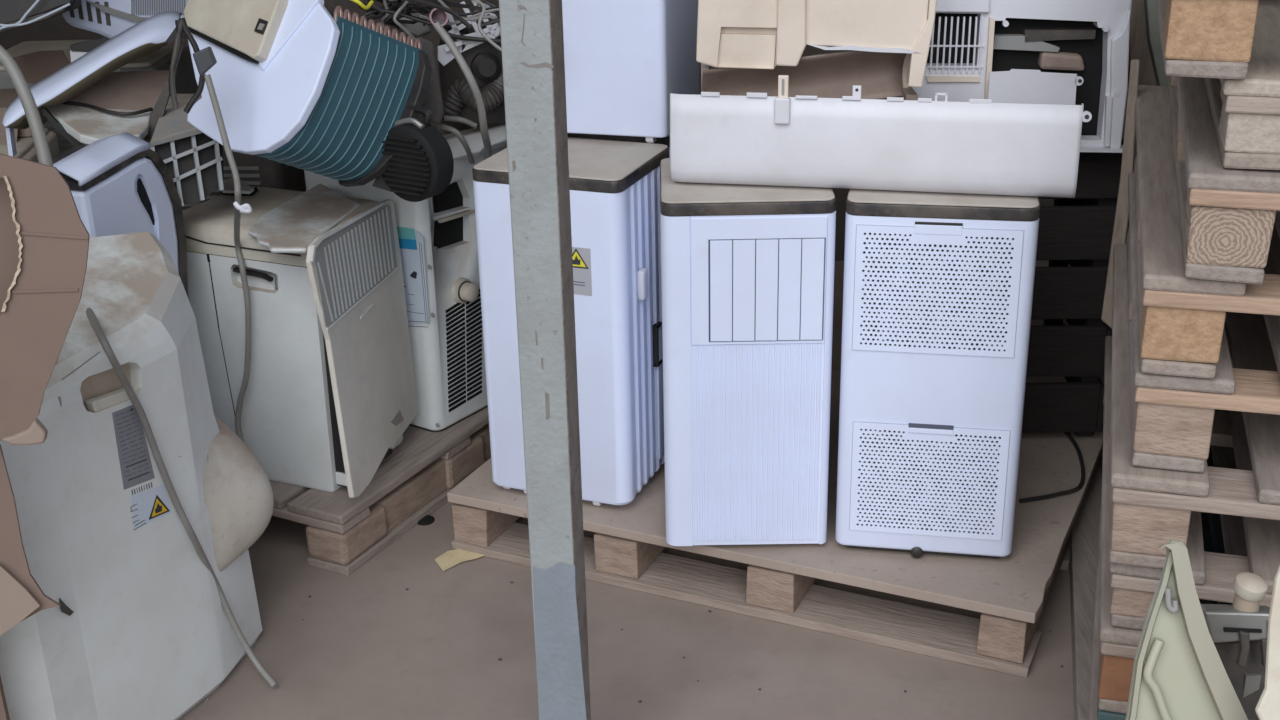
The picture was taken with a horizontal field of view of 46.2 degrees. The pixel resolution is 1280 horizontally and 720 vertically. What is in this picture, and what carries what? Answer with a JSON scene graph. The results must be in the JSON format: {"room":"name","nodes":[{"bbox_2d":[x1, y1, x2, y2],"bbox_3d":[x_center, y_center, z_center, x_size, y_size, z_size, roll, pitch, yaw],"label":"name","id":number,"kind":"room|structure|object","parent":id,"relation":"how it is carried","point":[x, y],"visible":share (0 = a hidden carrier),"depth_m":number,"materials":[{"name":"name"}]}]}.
{"room":"waste facility","nodes":[
{"label":"waste facility","id":0,"kind":"room"},
{"bbox_2d":[0,0,1127,260],"bbox_3d":[-0.152,-1.831,4.625,4.380,3.200,0.150,-1,22,0],"label":"wall","id":1,"kind":"structure","parent":0,"point":[56,27],"depth_m":4.85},
{"bbox_2d":[179,260,1201,719],"bbox_3d":[0.032,1.393,1.114,6.000,0.100,9.000,-1,22,0],"label":"floor","id":2,"kind":"structure","parent":0,"point":[366,646],"depth_m":2.96,"materials":[{"name":"concrete"}]},
{"bbox_2d":[0,127,59,162],"bbox_3d":[-1.602,-0.110,3.636,0.420,0.832,0.363,-4,22,-5],"label":"air conditioner","id":3,"kind":"object","parent":2,"relation":"on","point":[25,147],"visible":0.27,"depth_m":3.49,"materials":[{"name":"beige plastic"}]},
{"bbox_2d":[0,88,47,142],"bbox_3d":[-1.645,-0.560,3.595,0.401,0.115,0.306,-4,22,-6],"label":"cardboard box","id":4,"kind":"object","parent":3,"relation":"on","point":[7,96],"visible":0.2,"depth_m":3.54,"materials":[{"name":"beige cardboard"}]},
{"bbox_2d":[10,50,68,83],"bbox_3d":[-1.470,-0.708,3.675,0.142,0.096,0.024,-3,22,-3],"label":"cardboard piece","id":5,"kind":"object","parent":4,"relation":"on","point":[36,66],"visible":0.65,"depth_m":3.67,"materials":[{"name":"brown cardboard"}]},
{"bbox_2d":[0,154,89,719],"bbox_3d":[-1.006,0.265,2.232,0.475,1.180,0.235,-12,25,-24],"label":"cardboard box","id":6,"kind":"object","parent":2,"relation":"on","point":[44,238],"visible":1,"depth_m":2.09,"materials":[{"name":"brown cardboard"}]},
{"bbox_2d":[0,38,197,153],"bbox_3d":[-1.520,-0.427,4.296,0.500,0.912,0.403,-1,22,0],"label":"air conditioner","id":7,"kind":"object","parent":2,"relation":"on","point":[160,59],"visible":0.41,"depth_m":4.14,"materials":[{"name":"grey plastic"}]},
{"bbox_2d":[52,132,189,301],"bbox_3d":[-1.069,0.016,3.122,0.172,0.967,0.288,7,24,19],"label":"air conditioner","id":8,"kind":"object","parent":2,"relation":"on","point":[118,185],"visible":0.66,"depth_m":2.94,"materials":[{"name":"white plastic"}]},
{"bbox_2d":[43,70,176,143],"bbox_3d":[-1.126,-0.546,3.211,0.297,0.148,0.348,-1,22,0],"label":"plastic tray","id":9,"kind":"object","parent":8,"relation":"on","point":[127,91],"depth_m":3.22,"materials":[{"name":"brown plastic"}]},
{"bbox_2d":[39,107,83,145],"bbox_3d":[-1.206,-0.483,3.131,0.086,0.094,0.014,1,22,6],"label":"rail","id":10,"kind":"object","parent":9,"relation":"on","point":[55,123],"visible":0.75,"depth_m":3.13,"materials":[{"name":"plastic"}]},
{"bbox_2d":[62,101,152,115],"bbox_3d":[-1.146,-0.540,3.207,0.194,0.031,0.054,-1,22,0],"label":"cable","id":11,"kind":"object","parent":9,"relation":"on","point":[66,102],"visible":0.95,"depth_m":3.20,"materials":[{"name":"grey rubber"}]},
{"bbox_2d":[0,232,273,719],"bbox_3d":[-1.042,0.269,2.661,0.390,0.851,0.802,9,25,24],"label":"air conditioner","id":12,"kind":"object","parent":2,"relation":"on","point":[148,634],"visible":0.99,"depth_m":2.60,"materials":[{"name":"white plastic"}]},
{"bbox_2d":[0,45,52,165],"bbox_3d":[-1.099,-0.442,2.683,0.050,0.258,0.203,-20,29,-38],"label":"hose","id":13,"kind":"object","parent":12,"relation":"on","point":[21,86],"visible":0.85,"depth_m":2.68,"materials":[{"name":"grey plastic"}]},
{"bbox_2d":[116,409,149,476],"bbox_3d":[-0.864,0.140,2.554,0.001,0.123,0.057,9,25,24],"label":"print","id":14,"kind":"object","parent":12,"relation":"on","point":[132,445],"depth_m":2.55,"materials":[{"name":"grey paper"}]},
{"bbox_2d":[86,307,277,687],"bbox_3d":[-0.889,0.255,2.735,0.304,0.799,0.232,18,29,38],"label":"power cable","id":15,"kind":"object","parent":12,"relation":"attached to","point":[91,316],"visible":0.84,"depth_m":2.63,"materials":[{"name":"grey rubber"}]},
{"bbox_2d":[269,407,490,575],"bbox_3d":[-0.797,0.186,3.774,0.824,0.149,0.883,10,25,26],"label":"wooden pallet","id":16,"kind":"object","parent":2,"relation":"on","point":[343,532],"visible":0.2,"depth_m":3.38,"materials":[{"name":"brown wood"}]},
{"bbox_2d":[143,94,305,210],"bbox_3d":[-1.031,-0.291,3.814,0.400,0.712,0.343,1,22,5],"label":"air conditioner","id":17,"kind":"object","parent":16,"relation":"on","point":[254,170],"visible":0.05,"depth_m":3.56,"materials":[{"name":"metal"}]},
{"bbox_2d":[70,37,119,71],"bbox_3d":[-1.289,-0.673,3.569,0.100,0.188,0.076,-4,22,-6],"label":"plastic bin","id":18,"kind":"object","parent":17,"relation":"on","point":[79,49],"visible":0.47,"depth_m":3.52,"materials":[{"name":"plastic"}]},
{"bbox_2d":[62,0,187,38],"bbox_3d":[-1.237,-0.924,3.650,0.335,0.260,0.185,-8,23,-16],"label":"air conditioner","id":19,"kind":"object","parent":17,"relation":"on","point":[107,18],"visible":0.62,"depth_m":3.60,"materials":[{"name":"white plastic"}]},
{"bbox_2d":[0,0,80,32],"bbox_3d":[-1.410,-0.835,3.456,0.256,0.180,0.142,-6,23,-10],"label":"black plastic cover","id":20,"kind":"object","parent":19,"relation":"attached to","point":[11,11],"visible":0.86,"depth_m":3.42,"materials":[{"name":"black plastic"}]},
{"bbox_2d":[0,0,39,26],"bbox_3d":[-1.406,-0.787,3.389,0.118,0.065,0.011,-8,23,-15],"label":"wire","id":21,"kind":"object","parent":20,"relation":"attached to","point":[36,1],"visible":1,"depth_m":3.39,"materials":[{"name":"white plastic"}]},
{"bbox_2d":[0,3,69,29],"bbox_3d":[-1.379,-0.775,3.398,0.177,0.057,0.007,-7,23,-13],"label":"wire","id":22,"kind":"object","parent":20,"relation":"attached to","point":[68,4],"visible":1,"depth_m":3.40,"materials":[{"name":"white plastic"}]},
{"bbox_2d":[131,0,184,14],"bbox_3d":[-1.157,-0.882,3.603,0.138,0.116,0.017,-8,23,-16],"label":"grille","id":23,"kind":"object","parent":19,"relation":"attached to","point":[138,7],"depth_m":3.62,"materials":[{"name":"grey plastic"}]},
{"bbox_2d":[182,166,260,210],"bbox_3d":[-1.050,-0.365,3.603,0.300,0.206,0.007,1,22,5],"label":"grille","id":24,"kind":"object","parent":17,"relation":"attached to","point":[251,175],"depth_m":3.56,"materials":[{"name":"grey plastic"}]},
{"bbox_2d":[182,177,416,497],"bbox_3d":[-0.764,-0.050,3.323,0.566,0.628,0.490,9,24,23],"label":"air conditioner","id":25,"kind":"object","parent":16,"relation":"on","point":[330,393],"visible":0.96,"depth_m":3.23,"materials":[{"name":"white plastic"}]},
{"bbox_2d":[149,105,223,206],"bbox_3d":[-0.953,-0.433,3.179,0.150,0.170,0.238,-7,23,-14],"label":"lattice grille","id":26,"kind":"object","parent":25,"relation":"on","point":[193,159],"visible":0.62,"depth_m":3.13,"materials":[{"name":"grey plastic"}]},
{"bbox_2d":[204,74,250,441],"bbox_3d":[-0.814,-0.159,3.055,0.059,0.886,0.330,-11,24,-21],"label":"power cable","id":27,"kind":"object","parent":25,"relation":"hanging from","point":[237,185],"visible":0.94,"depth_m":3.15,"materials":[{"name":"grey rubber"}]},
{"bbox_2d":[193,46,216,75],"bbox_3d":[-0.813,-0.559,2.806,0.038,0.054,0.034,-4,22,-5],"label":"plug","id":28,"kind":"object","parent":27,"relation":"attached to","point":[205,59],"visible":1,"depth_m":2.79,"materials":[{"name":"grey plastic"}]},
{"bbox_2d":[180,17,199,52],"bbox_3d":[-0.844,-0.608,2.814,0.033,0.069,0.011,3,23,10],"label":"lead","id":29,"kind":"object","parent":28,"relation":"attached to","point":[186,30],"visible":0.88,"depth_m":2.81,"materials":[{"name":"black rubber"}]},
{"bbox_2d":[183,74,205,112],"bbox_3d":[-0.844,-0.505,2.844,0.050,0.074,0.012,-7,23,-14],"label":"lead","id":30,"kind":"object","parent":28,"relation":"attached to","point":[194,98],"visible":0.96,"depth_m":2.84,"materials":[{"name":"grey rubber"}]},
{"bbox_2d":[233,202,251,213],"bbox_3d":[-0.755,-0.288,2.846,0.036,0.024,0.017,2,23,9],"label":"clip","id":31,"kind":"object","parent":27,"relation":"attached to","point":[246,208],"visible":1,"depth_m":2.84,"materials":[{"name":"white plastic"}]},
{"bbox_2d":[184,0,443,186],"bbox_3d":[-0.660,-0.591,3.085,0.518,0.434,0.445,-18,28,-35],"label":"air conditioner","id":32,"kind":"object","parent":25,"relation":"on","point":[315,86],"depth_m":2.94,"materials":[{"name":"white plastic"}]},
{"bbox_2d":[2,11,181,156],"bbox_3d":[-1.159,-0.595,3.195,0.398,0.266,0.246,-9,23,-17],"label":"shell","id":33,"kind":"object","parent":32,"relation":"attached to","point":[151,34],"visible":0.9,"depth_m":3.17,"materials":[{"name":"white plastic"}]},
{"bbox_2d":[169,20,182,95],"bbox_3d":[-0.875,-0.567,2.822,0.042,0.140,0.014,-13,25,-27],"label":"lead","id":34,"kind":"object","parent":32,"relation":"hanging from","point":[180,40],"visible":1,"depth_m":2.82,"materials":[{"name":"black rubber"}]},
{"bbox_2d":[170,19,182,107],"bbox_3d":[-0.870,-0.558,2.828,0.045,0.164,0.016,-16,26,-31],"label":"lead","id":35,"kind":"object","parent":32,"relation":"hanging from","point":[174,96],"visible":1,"depth_m":2.82,"materials":[{"name":"grey plastic"}]},
{"bbox_2d":[372,105,453,201],"bbox_3d":[-0.470,-0.423,3.043,0.199,0.189,0.091,12,26,30],"label":"motor","id":36,"kind":"object","parent":32,"relation":"attached to","point":[421,167],"visible":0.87,"depth_m":3.00,"materials":[{"name":"black plastic"}]},
{"bbox_2d":[397,13,430,37],"bbox_3d":[-0.495,-0.733,3.286,0.072,0.056,0.044,-6,23,-11],"label":"plate","id":37,"kind":"object","parent":32,"relation":"attached to","point":[417,29],"visible":0.57,"depth_m":3.27,"materials":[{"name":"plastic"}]},
{"bbox_2d":[357,0,500,43],"bbox_3d":[-0.506,-0.742,3.222,0.504,0.192,0.297,9,24,23],"label":"wire tangle","id":38,"kind":"object","parent":32,"relation":"on","point":[379,12],"visible":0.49,"depth_m":3.16,"materials":[{"name":"black plastic"}]},
{"bbox_2d":[350,0,373,9],"bbox_3d":[-0.558,-0.717,3.002,0.062,0.032,0.031,-15,26,-30],"label":"earth wire","id":39,"kind":"object","parent":38,"relation":"in","point":[358,2],"visible":1,"depth_m":2.99,"materials":[{"name":"yellow"}]},
{"bbox_2d":[380,0,501,51],"bbox_3d":[-0.351,-0.701,3.145,0.407,0.184,0.191,7,24,19],"label":"wire","id":40,"kind":"object","parent":32,"relation":"on","point":[479,16],"visible":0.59,"depth_m":3.12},
{"bbox_2d":[429,8,448,25],"bbox_3d":[-0.421,-0.719,3.144,0.040,0.044,0.036,-4,23,-7],"label":"ring","id":41,"kind":"object","parent":40,"relation":"in","point":[436,14],"visible":0.66,"depth_m":3.16,"materials":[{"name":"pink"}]},
{"bbox_2d":[444,115,476,127],"bbox_3d":[-0.395,-0.523,3.301,0.072,0.030,0.021,-1,22,0],"label":"cable","id":42,"kind":"object","parent":32,"relation":"on","point":[446,117],"visible":1,"depth_m":3.29,"materials":[{"name":"grey plastic"}]},
{"bbox_2d":[433,22,491,159],"bbox_3d":[-0.343,-0.551,3.174,0.097,0.348,0.179,9,25,24],"label":"cable","id":43,"kind":"object","parent":32,"relation":"hanging from","point":[442,32],"visible":0.88,"depth_m":3.07,"materials":[{"name":"grey plastic"}]},
{"bbox_2d":[438,123,474,163],"bbox_3d":[-0.387,-0.469,3.280,0.052,0.107,0.093,17,29,37],"label":"cable","id":44,"kind":"object","parent":43,"relation":"hanging from","point":[453,130],"visible":1,"depth_m":3.24,"materials":[{"name":"grey plastic"}]},
{"bbox_2d":[317,207,393,321],"bbox_3d":[-0.591,-0.210,3.156,0.014,0.168,0.426,3,23,10],"label":"grille","id":45,"kind":"object","parent":25,"relation":"attached to","point":[355,261],"depth_m":3.14,"materials":[{"name":"white plastic"}]},
{"bbox_2d":[304,123,505,431],"bbox_3d":[-0.535,-0.214,3.667,0.424,0.660,0.333,14,27,32],"label":"air conditioner","id":46,"kind":"object","parent":16,"relation":"on","point":[437,236],"visible":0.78,"depth_m":3.51,"materials":[{"name":"white plastic"}]},
{"bbox_2d":[407,243,427,326],"bbox_3d":[-0.524,-0.173,3.458,0.078,0.219,0.001,14,27,32],"label":"print","id":47,"kind":"object","parent":46,"relation":"attached to","point":[419,243],"depth_m":3.45},
{"bbox_2d":[433,182,474,247],"bbox_3d":[-0.428,-0.332,3.494,0.103,0.160,0.138,-1,22,0],"label":"vent","id":48,"kind":"object","parent":46,"relation":"attached to","point":[453,208],"depth_m":3.49,"materials":[{"name":"black plastic"}]},
{"bbox_2d":[436,122,506,159],"bbox_3d":[-0.389,-0.524,3.514,0.175,0.094,0.224,-4,22,-6],"label":"casing","id":49,"kind":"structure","parent":46,"relation":"on","point":[497,131],"depth_m":3.43,"materials":[{"name":"plastic"}]},
{"bbox_2d":[439,19,505,123],"bbox_3d":[-0.362,-0.655,3.398,0.220,0.223,0.238,-1,22,0],"label":"compressor","id":50,"kind":"object","parent":49,"relation":"on","point":[483,60],"visible":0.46,"depth_m":3.33,"materials":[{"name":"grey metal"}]},
{"bbox_2d":[438,0,500,65],"bbox_3d":[-0.372,-0.727,3.258,0.146,0.167,0.044,-8,23,-16],"label":"grille","id":51,"kind":"object","parent":50,"relation":"on","point":[445,55],"visible":0.69,"depth_m":3.26,"materials":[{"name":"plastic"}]},
{"bbox_2d":[443,65,503,121],"bbox_3d":[-0.356,-0.590,3.325,0.188,0.122,0.102,-10,24,-20],"label":"hose","id":52,"kind":"object","parent":50,"relation":"attached to","point":[459,93],"visible":0.63,"depth_m":3.30,"materials":[{"name":"grey plastic"}]},
{"bbox_2d":[418,515,433,525],"bbox_3d":[-0.500,0.371,3.488,0.044,0.007,0.044,-1,22,0],"label":"cap","id":53,"kind":"object","parent":2,"relation":"on","point":[428,519],"visible":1,"depth_m":3.48,"materials":[{"name":"black plastic"}]},
{"bbox_2d":[435,549,483,570],"bbox_3d":[-0.400,0.434,3.325,0.122,0.004,0.067,-17,27,-33],"label":"paper scrap","id":54,"kind":"object","parent":2,"relation":"on","point":[451,558],"visible":1,"depth_m":3.32,"materials":[{"name":"beige paper"}]},
{"bbox_2d":[499,0,590,719],"bbox_3d":[-0.152,-0.747,1.991,0.086,3.200,0.072,3,23,11],"label":"concrete post","id":55,"kind":"object","parent":2,"relation":"on","point":[532,40],"visible":1,"depth_m":2.25,"materials":[{"name":"grey concrete"}]},
{"bbox_2d":[447,370,1102,677],"bbox_3d":[0.363,0.278,3.486,1.285,0.147,0.980,9,24,23],"label":"wooden pallet","id":56,"kind":"object","parent":2,"relation":"on","point":[1011,592],"visible":0.5,"depth_m":3.07,"materials":[{"name":"brown wood"}]},
{"bbox_2d":[472,137,668,505],"bbox_3d":[-0.126,-0.080,3.223,0.340,0.733,0.297,7,24,20],"label":"air conditioner","id":57,"kind":"object","parent":56,"relation":"on","point":[614,185],"visible":0.75,"depth_m":3.09,"materials":[{"name":"white plastic"}]},
{"bbox_2d":[567,133,669,157],"bbox_3d":[0.008,-0.211,3.534,0.328,0.733,0.295,6,23,17],"label":"air conditioner","id":58,"kind":"object","parent":56,"relation":"on","point":[665,140],"visible":0.02,"depth_m":3.27,"materials":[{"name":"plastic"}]},
{"bbox_2d":[562,0,698,142],"bbox_3d":[-0.069,-0.850,3.180,0.330,0.720,0.290,5,23,16],"label":"air conditioner","id":59,"kind":"object","parent":58,"relation":"on","point":[624,60],"visible":0.62,"depth_m":3.12,"materials":[{"name":"white plastic"}]},
{"bbox_2d":[660,158,835,545],"bbox_3d":[0.209,-0.015,3.046,0.326,0.733,0.326,-1,22,1],"label":"air conditioner","id":60,"kind":"object","parent":56,"relation":"on","point":[747,271],"visible":0.85,"depth_m":2.88,"materials":[{"name":"white plastic"}]},
{"bbox_2d":[708,238,825,341],"bbox_3d":[0.238,-0.131,2.825,0.217,0.205,0.001,-1,22,1],"label":"vent","id":61,"kind":"object","parent":60,"relation":"attached to","point":[760,289],"depth_m":2.82,"materials":[{"name":"grey plastic"}]},
{"bbox_2d":[670,75,1091,197],"bbox_3d":[0.432,-0.418,2.762,0.758,0.218,0.085,4,23,12],"label":"air conditioner cover","id":62,"kind":"object","parent":60,"relation":"on","point":[975,146],"visible":1,"depth_m":2.73,"materials":[{"name":"white plastic"}]},
{"bbox_2d":[696,0,936,99],"bbox_3d":[0.343,-0.591,2.951,0.461,0.399,0.116,1,22,5],"label":"casing","id":63,"kind":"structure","parent":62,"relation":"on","point":[749,43],"depth_m":2.90,"materials":[{"name":"beige plastic"}]},
{"bbox_2d":[835,189,1039,557],"bbox_3d":[0.585,-0.004,2.998,0.348,0.733,0.336,3,23,10],"label":"air conditioner","id":64,"kind":"object","parent":56,"relation":"on","point":[938,287],"visible":1,"depth_m":2.83,"materials":[{"name":"white plastic"}]},
{"bbox_2d":[1019,432,1084,502],"bbox_3d":[0.928,0.218,3.388,0.143,0.010,0.466,4,23,12],"label":"cable","id":65,"kind":"object","parent":56,"relation":"on","point":[1068,434],"visible":0.68,"depth_m":3.24,"materials":[{"name":"black rubber"}]},
{"bbox_2d":[1022,138,1123,435],"bbox_3d":[0.809,-0.217,3.546,0.530,0.700,0.450,0,22,2],"label":"wooden crate","id":66,"kind":"object","parent":56,"relation":"on","point":[1077,232],"visible":0.3,"depth_m":3.35,"materials":[{"name":"black wood"}]},
{"bbox_2d":[912,0,1131,152],"bbox_3d":[0.785,-0.685,3.235,0.499,0.418,0.398,-1,22,0],"label":"air conditioner","id":67,"kind":"object","parent":66,"relation":"on","point":[971,39],"depth_m":3.11,"materials":[{"name":"white plastic"}]},
{"bbox_2d":[928,17,983,72],"bbox_3d":[0.651,-0.648,3.085,0.113,0.116,0.007,0,22,3],"label":"grille","id":68,"kind":"object","parent":67,"relation":"attached to","point":[977,66],"depth_m":3.09,"materials":[{"name":"white plastic"}]},
{"bbox_2d":[988,69,1083,104],"bbox_3d":[0.811,-0.520,3.090,0.201,0.159,0.022,-2,22,-2],"label":"panel","id":69,"kind":"object","parent":67,"relation":"attached to","point":[1026,86],"visible":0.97,"depth_m":3.08,"materials":[{"name":"white plastic"}]},
{"bbox_2d":[1069,456,1101,719],"bbox_3d":[0.982,0.376,3.324,0.082,0.060,1.529,5,23,14],"label":"plank","id":70,"kind":"object","parent":2,"relation":"on","point":[1084,536],"visible":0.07,"depth_m":3.05,"materials":[{"name":"brown wood"}]},
{"bbox_2d":[1128,0,1156,87],"bbox_3d":[1.177,-0.389,3.491,0.200,1.147,0.030,1,22,5],"label":"wooden plank","id":71,"kind":"object","parent":2,"relation":"on","point":[1138,44],"visible":0.02,"depth_m":3.35,"materials":[{"name":"wood"}]},
{"bbox_2d":[1089,464,1217,719],"bbox_3d":[1.237,0.554,2.726,0.802,0.176,1.201,6,23,16],"label":"wooden pallet","id":72,"kind":"object","parent":2,"relation":"on","point":[1204,515],"visible":0.19,"depth_m":2.73,"materials":[{"name":"brown wood"}]},
{"bbox_2d":[1097,445,1231,719],"bbox_3d":[1.238,0.401,2.677,0.801,0.143,1.202,5,23,16],"label":"wooden pallet","id":73,"kind":"object","parent":72,"relation":"on","point":[1215,543],"visible":0.04,"depth_m":2.70,"materials":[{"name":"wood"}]},
{"bbox_2d":[1098,336,1267,713],"bbox_3d":[1.220,0.269,2.619,0.801,0.143,1.202,5,23,16],"label":"wooden pallet","id":74,"kind":"object","parent":73,"relation":"on","point":[1118,646],"visible":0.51,"depth_m":2.29,"materials":[{"name":"brown wood"}]},
{"bbox_2d":[1109,320,1279,629],"bbox_3d":[1.228,0.153,2.566,0.802,0.110,1.201,6,23,16],"label":"wooden pallet","id":75,"kind":"object","parent":74,"relation":"on","point":[1214,574],"visible":0.2,"depth_m":2.15,"materials":[{"name":"brown wood"}]},
{"bbox_2d":[1109,240,1279,568],"bbox_3d":[1.205,0.037,2.515,0.802,0.143,1.201,5,23,16],"label":"wooden pallet","id":76,"kind":"object","parent":75,"relation":"on","point":[1150,508],"visible":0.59,"depth_m":2.10,"materials":[{"name":"brown wood"}]},
{"bbox_2d":[1101,59,1139,327],"bbox_3d":[0.960,-0.324,2.979,0.031,0.536,0.079,8,24,23],"label":"wooden plank","id":77,"kind":"object","parent":76,"relation":"on","point":[1122,208],"visible":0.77,"depth_m":2.96,"materials":[{"name":"brown wood"}]},
{"bbox_2d":[1126,163,1279,472],"bbox_3d":[1.222,-0.104,2.477,0.801,0.143,1.201,5,23,15],"label":"wooden pallet","id":78,"kind":"object","parent":76,"relation":"on","point":[1172,417],"visible":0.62,"depth_m":2.05,"materials":[{"name":"brown wood"}]},
{"bbox_2d":[1134,85,1279,378],"bbox_3d":[1.214,-0.232,2.410,0.802,0.143,1.202,5,23,16],"label":"wooden pallet","id":79,"kind":"object","parent":78,"relation":"on","point":[1182,319],"visible":0.7,"depth_m":2.00,"materials":[{"name":"brown wood"}]},
{"bbox_2d":[1168,76,1279,283],"bbox_3d":[1.248,-0.353,2.324,0.801,0.143,1.201,6,23,16],"label":"wooden pallet","id":80,"kind":"object","parent":79,"relation":"on","point":[1227,215],"visible":0.59,"depth_m":1.91,"materials":[{"name":"brown wood"}]},
{"bbox_2d":[1204,0,1279,169],"bbox_3d":[1.277,-0.478,2.284,0.802,0.115,1.202,5,23,16],"label":"wooden pallet","id":81,"kind":"object","parent":80,"relation":"on","point":[1246,112],"visible":0.52,"depth_m":1.87,"materials":[{"name":"beige wood"}]},
{"bbox_2d":[1155,0,1258,79],"bbox_3d":[1.187,-0.599,2.243,0.802,0.143,1.202,5,23,16],"label":"wooden pallet","id":82,"kind":"object","parent":81,"relation":"on","point":[1199,38],"visible":1,"depth_m":1.82,"materials":[{"name":"brown wood"}]},
{"bbox_2d":[1144,0,1168,85],"bbox_3d":[1.169,-0.224,3.361,0.073,1.365,0.330,-8,23,-16],"label":"board","id":83,"kind":"object","parent":2,"relation":"on","point":[1152,26],"visible":0.16,"depth_m":3.25,"materials":[{"name":"wood"}]},
{"bbox_2d":[1125,540,1247,719],"bbox_3d":[0.710,0.582,1.938,0.207,0.745,0.130,-1,22,0],"label":"shell","id":84,"kind":"object","parent":2,"relation":"on","point":[1179,673],"visible":1,"depth_m":1.87,"materials":[{"name":"beige plastic"}]},
{"bbox_2d":[1200,572,1269,719],"bbox_3d":[0.804,0.581,2.077,0.114,0.638,0.063,-1,22,0],"label":"metal bracket","id":85,"kind":"object","parent":2,"relation":"on","point":[1238,630],"visible":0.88,"depth_m":1.97,"materials":[{"name":"metal"}]},
{"bbox_2d":[1255,565,1279,719],"bbox_3d":[0.795,0.622,1.817,0.078,0.779,0.192,-8,23,-16],"label":"panel","id":86,"kind":"object","parent":2,"relation":"on","point":[1268,705],"visible":1,"depth_m":1.77,"materials":[{"name":"plastic"}]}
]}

